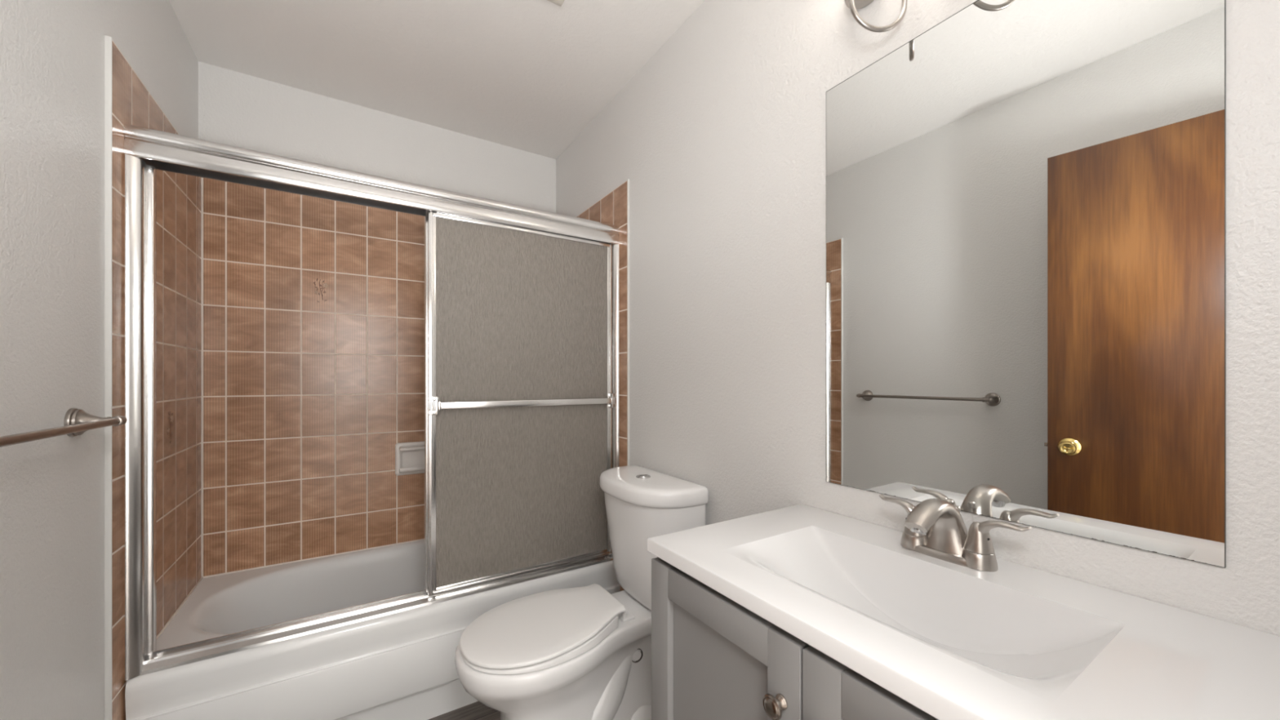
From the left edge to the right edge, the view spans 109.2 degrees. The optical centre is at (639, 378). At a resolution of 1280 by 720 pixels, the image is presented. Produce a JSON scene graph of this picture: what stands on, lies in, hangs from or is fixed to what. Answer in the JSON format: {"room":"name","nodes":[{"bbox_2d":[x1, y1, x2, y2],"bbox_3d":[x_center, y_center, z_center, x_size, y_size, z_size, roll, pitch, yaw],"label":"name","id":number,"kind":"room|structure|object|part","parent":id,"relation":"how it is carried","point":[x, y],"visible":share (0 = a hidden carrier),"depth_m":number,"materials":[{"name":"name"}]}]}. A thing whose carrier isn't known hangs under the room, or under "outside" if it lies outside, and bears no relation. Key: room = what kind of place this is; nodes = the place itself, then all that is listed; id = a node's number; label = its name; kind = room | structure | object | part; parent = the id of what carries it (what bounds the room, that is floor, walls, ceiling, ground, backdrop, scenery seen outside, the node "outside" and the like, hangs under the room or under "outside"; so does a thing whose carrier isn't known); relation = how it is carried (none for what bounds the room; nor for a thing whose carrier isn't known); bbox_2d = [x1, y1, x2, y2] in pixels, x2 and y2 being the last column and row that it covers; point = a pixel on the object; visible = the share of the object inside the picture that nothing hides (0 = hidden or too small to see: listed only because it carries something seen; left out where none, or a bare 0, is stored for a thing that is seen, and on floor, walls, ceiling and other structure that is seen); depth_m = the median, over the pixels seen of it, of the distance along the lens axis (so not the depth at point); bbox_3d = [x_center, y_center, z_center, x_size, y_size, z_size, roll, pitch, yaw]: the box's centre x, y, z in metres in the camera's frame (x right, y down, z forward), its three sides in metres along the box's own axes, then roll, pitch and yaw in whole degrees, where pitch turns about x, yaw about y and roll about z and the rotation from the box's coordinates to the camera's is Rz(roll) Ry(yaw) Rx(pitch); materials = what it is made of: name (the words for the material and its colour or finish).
{"room":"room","nodes":[
{"label":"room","id":0,"kind":"room"},
{"bbox_2d":[0,0,198,719],"bbox_3d":[-1.086,-0.028,0.692,0.080,2.436,2.734,0,0,-32],"label":"wall","id":1,"kind":"structure","parent":0,"point":[52,51],"depth_m":0.93,"materials":[{"name":"white paint"}]},
{"bbox_2d":[0,408,127,447],"bbox_3d":[-1.026,0.093,0.746,0.079,0.061,0.652,0,0,-32],"label":"towel bar","id":2,"kind":"object","parent":1,"relation":"attached to","point":[77,421],"visible":1,"depth_m":0.88,"materials":[{"name":"silver metal"}]},
{"bbox_3d":[-1.184,0.093,0.995,0.079,0.061,0.061,0,0,-32],"label":"post","id":3,"kind":"part","parent":2,"relation":"part of","materials":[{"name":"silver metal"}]},
{"bbox_2d":[111,40,200,719],"bbox_3d":[-1.513,0.179,1.448,0.011,2.022,0.801,0,0,-32],"label":"tiled wall","id":4,"kind":"structure","parent":0,"point":[178,195],"depth_m":1.45,"materials":[{"name":"brown tile"}]},
{"bbox_2d":[104,35,111,719],"bbox_3d":[-1.296,0.177,1.109,0.012,2.025,0.004,0,0,-32],"label":"trim","id":5,"kind":"structure","parent":4,"relation":"attached to","point":[108,40],"depth_m":1.11,"materials":[{"name":"white paint"}]},
{"bbox_2d":[167,411,173,443],"bbox_3d":[-1.520,0.156,1.472,0.004,0.103,0.057,0,0,-32],"label":"relief","id":6,"kind":"object","parent":4,"relation":"attached to","point":[171,418],"visible":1,"depth_m":1.47,"materials":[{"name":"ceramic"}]},
{"bbox_2d":[123,123,619,680],"bbox_3d":[-0.730,0.057,1.598,1.470,1.443,0.084,0,0,-32],"label":"shower door frame","id":7,"kind":"object","parent":4,"relation":"attached to","point":[146,151],"visible":0.79,"depth_m":1.25,"materials":[{"name":"silver metal"}]},
{"bbox_3d":[-0.730,-0.623,1.598,1.470,0.085,0.084,0,0,-32],"label":"header rail","id":8,"kind":"part","parent":7,"relation":"part of","materials":[{"name":"silver metal"}]},
{"bbox_2d":[203,177,425,576],"bbox_3d":[-1.100,-0.011,2.180,1.470,1.642,0.009,0,0,-32],"label":"tiled wall","id":9,"kind":"structure","parent":0,"point":[308,402],"depth_m":1.96,"materials":[{"name":"brown tile"}]},
{"bbox_2d":[156,177,425,639],"bbox_3d":[-0.914,-0.024,1.887,1.470,1.617,0.685,0,0,-32],"label":"trim","id":10,"kind":"structure","parent":9,"relation":"attached to","point":[202,179],"depth_m":1.78,"materials":[{"name":"beige"}]},
{"bbox_2d":[313,278,328,302],"bbox_3d":[-1.393,-0.388,1.986,0.056,0.105,0.004,0,0,-32],"label":"relief","id":11,"kind":"object","parent":9,"relation":"attached to","point":[325,285],"visible":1,"depth_m":1.99,"materials":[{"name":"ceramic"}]},
{"bbox_2d":[395,440,425,475],"bbox_3d":[-1.063,0.379,2.160,0.172,0.153,0.063,0,0,-32],"label":"soap dish","id":12,"kind":"object","parent":9,"relation":"attached to","point":[410,457],"visible":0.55,"depth_m":2.16,"materials":[{"name":"white ceramic"}]},
{"bbox_2d":[198,61,555,213],"bbox_3d":[-1.126,-0.028,2.216,1.488,2.436,0.080,0,0,-32],"label":"wall","id":13,"kind":"structure","parent":0,"point":[236,108],"depth_m":2.07,"materials":[{"name":"white paint"}]},
{"bbox_2d":[399,466,425,472],"bbox_3d":[-1.060,0.425,2.155,0.144,0.023,0.051,0,0,-32],"label":"tray","id":14,"kind":"object","parent":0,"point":[402,468],"depth_m":2.14,"materials":[{"name":"white ceramic"}]},
{"bbox_2d":[425,209,427,592],"bbox_3d":[-0.447,0.070,1.794,0.728,1.360,0.022,0,0,-32],"label":"shower panel","id":15,"kind":"object","parent":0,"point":[426,211],"visible":0.07,"depth_m":1.59,"materials":[{"name":"silver metal"}]},
{"bbox_2d":[168,0,704,159],"bbox_3d":[-0.424,-1.271,1.113,1.688,0.050,2.734,0,0,-32],"label":"ceiling","id":16,"kind":"structure","parent":0,"point":[531,76],"depth_m":1.74,"materials":[{"name":"white paint"}]},
{"bbox_2d":[547,0,564,6],"bbox_3d":[-0.300,-1.239,1.332,0.254,0.014,0.254,0,0,-32],"label":"ceiling vent","id":17,"kind":"object","parent":16,"relation":"in","point":[559,2],"visible":1,"depth_m":1.49,"materials":[{"name":"beige plastic"}]},
{"bbox_2d":[427,701,500,719],"bbox_3d":[-0.357,1.215,0.267,2.483,0.050,4.234,0,0,-32],"label":"floor","id":18,"kind":"structure","parent":0,"point":[477,710],"depth_m":1.62,"materials":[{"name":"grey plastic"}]},
{"bbox_2d":[124,539,620,719],"bbox_3d":[-0.901,0.985,1.866,1.468,0.411,0.732,0,0,-32],"label":"bathtub","id":19,"kind":"object","parent":18,"relation":"on","point":[401,665],"visible":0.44,"depth_m":1.51,"materials":[{"name":"white ceramic"}]},
{"bbox_2d":[454,465,708,719],"bbox_3d":[-0.202,0.763,1.448,0.721,0.859,0.462,0,0,-32],"label":"toilet","id":20,"kind":"object","parent":18,"relation":"on","point":[579,653],"visible":0.98,"depth_m":1.40,"materials":[{"name":"white ceramic"}]},
{"bbox_3d":[-0.295,0.738,1.389,0.476,0.041,0.360,0,0,-32],"label":"lid","id":21,"kind":"part","parent":20,"relation":"part of","materials":[{"name":"white plastic"}]},
{"bbox_3d":[0.007,0.369,1.581,0.226,0.056,0.462,0,0,-32],"label":"tank lid","id":22,"kind":"part","parent":20,"relation":"part of","materials":[{"name":"white ceramic"}]},
{"bbox_3d":[0.012,0.580,1.583,0.205,0.386,0.447,0,0,-32],"label":"tank","id":23,"kind":"part","parent":20,"relation":"part of","materials":[{"name":"white ceramic"}]},
{"bbox_2d":[651,556,937,719],"bbox_3d":[0.404,0.771,0.731,0.497,0.838,0.724,0,0,-32],"label":"vanity cabinet","id":24,"kind":"object","parent":18,"relation":"on","point":[713,658],"visible":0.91,"depth_m":0.73,"materials":[{"name":"grey paint"}]},
{"bbox_3d":[0.127,0.724,0.770,0.018,0.723,0.360,0,0,-32],"label":"door","id":25,"kind":"part","parent":24,"relation":"part of","materials":[{"name":"grey paint"}]},
{"bbox_3d":[0.189,0.453,0.632,0.028,0.032,0.032,0,0,-32],"label":"knob","id":26,"kind":"part","parent":24,"relation":"part of","materials":[{"name":"silver metal"}]},
{"bbox_3d":[0.322,0.724,0.463,0.018,0.723,0.360,0,0,-32],"label":"door","id":27,"kind":"part","parent":24,"relation":"part of","materials":[{"name":"grey paint"}]},
{"bbox_2d":[647,503,1279,719],"bbox_3d":[0.414,0.386,0.737,0.475,0.127,0.740,0,0,-32],"label":"countertop","id":28,"kind":"structure","parent":24,"relation":"on","point":[951,641],"depth_m":0.63,"materials":[{"name":"white stone"}]},
{"bbox_2d":[879,493,1031,571],"bbox_3d":[0.557,0.268,0.829,0.179,0.108,0.180,0,0,12],"label":"faucet","id":29,"kind":"object","parent":28,"relation":"on","point":[936,528],"visible":1,"depth_m":0.79,"materials":[{"name":"silver metal"}]},
{"bbox_3d":[0.517,0.266,0.893,0.043,0.060,0.092,0,0,-32],"label":"handle","id":30,"kind":"part","parent":29,"relation":"part of","materials":[{"name":"silver metal"}]},
{"bbox_3d":[0.524,0.267,0.807,0.145,0.106,0.092,0,0,-32],"label":"spout","id":31,"kind":"part","parent":29,"relation":"part of","materials":[{"name":"silver metal"}]},
{"bbox_3d":[0.557,0.309,0.829,0.055,0.026,0.155,0,0,-32],"label":"plate","id":32,"kind":"part","parent":29,"relation":"part of","materials":[{"name":"silver metal"}]},
{"bbox_3d":[0.588,0.276,0.844,0.013,0.080,0.013,0,0,-32],"label":"lift rod","id":33,"kind":"part","parent":29,"relation":"part of","materials":[{"name":"silver metal"}]},
{"bbox_3d":[0.598,0.266,0.764,0.043,0.060,0.092,0,0,-32],"label":"handle","id":34,"kind":"part","parent":29,"relation":"part of","materials":[{"name":"silver metal"}]},
{"bbox_2d":[427,209,615,595],"bbox_3d":[-0.421,0.070,1.756,0.724,1.360,0.049,0,0,-32],"label":"shower panel","id":35,"kind":"object","parent":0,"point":[521,398],"visible":0.95,"depth_m":1.73,"materials":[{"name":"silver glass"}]},
{"bbox_2d":[576,180,627,591],"bbox_3d":[-0.264,0.179,2.242,0.006,2.022,0.801,0,0,-32],"label":"tiled wall","id":36,"kind":"structure","parent":0,"point":[611,209],"depth_m":1.94,"materials":[{"name":"brown tile"}]},
{"bbox_2d":[627,178,629,465],"bbox_3d":[-0.049,0.177,1.901,0.008,2.025,0.005,0,0,-32],"label":"trim","id":37,"kind":"structure","parent":36,"relation":"attached to","point":[628,179],"depth_m":1.90,"materials":[{"name":"white paint"}]},
{"bbox_2d":[555,0,1279,635],"bbox_3d":[0.237,-0.028,1.534,0.080,2.436,2.734,0,0,-32],"label":"wall","id":38,"kind":"structure","parent":0,"point":[718,140],"depth_m":1.24,"materials":[{"name":"white paint"}]},
{"bbox_2d":[844,0,906,32],"bbox_3d":[0.513,-0.852,0.860,0.176,0.279,0.336,0,0,-32],"label":"vanity light","id":39,"kind":"object","parent":38,"relation":"attached to","point":[853,5],"visible":1,"depth_m":0.93,"materials":[{"name":"silver metal"}]},
{"bbox_2d":[826,0,1226,568],"bbox_3d":[0.617,-0.226,0.858,0.004,0.953,0.601,0,0,-32],"label":"wall mirror","id":40,"kind":"object","parent":38,"relation":"attached to","point":[1026,199],"visible":1,"depth_m":0.77,"materials":[{"name":"grey mirror"}]}
]}

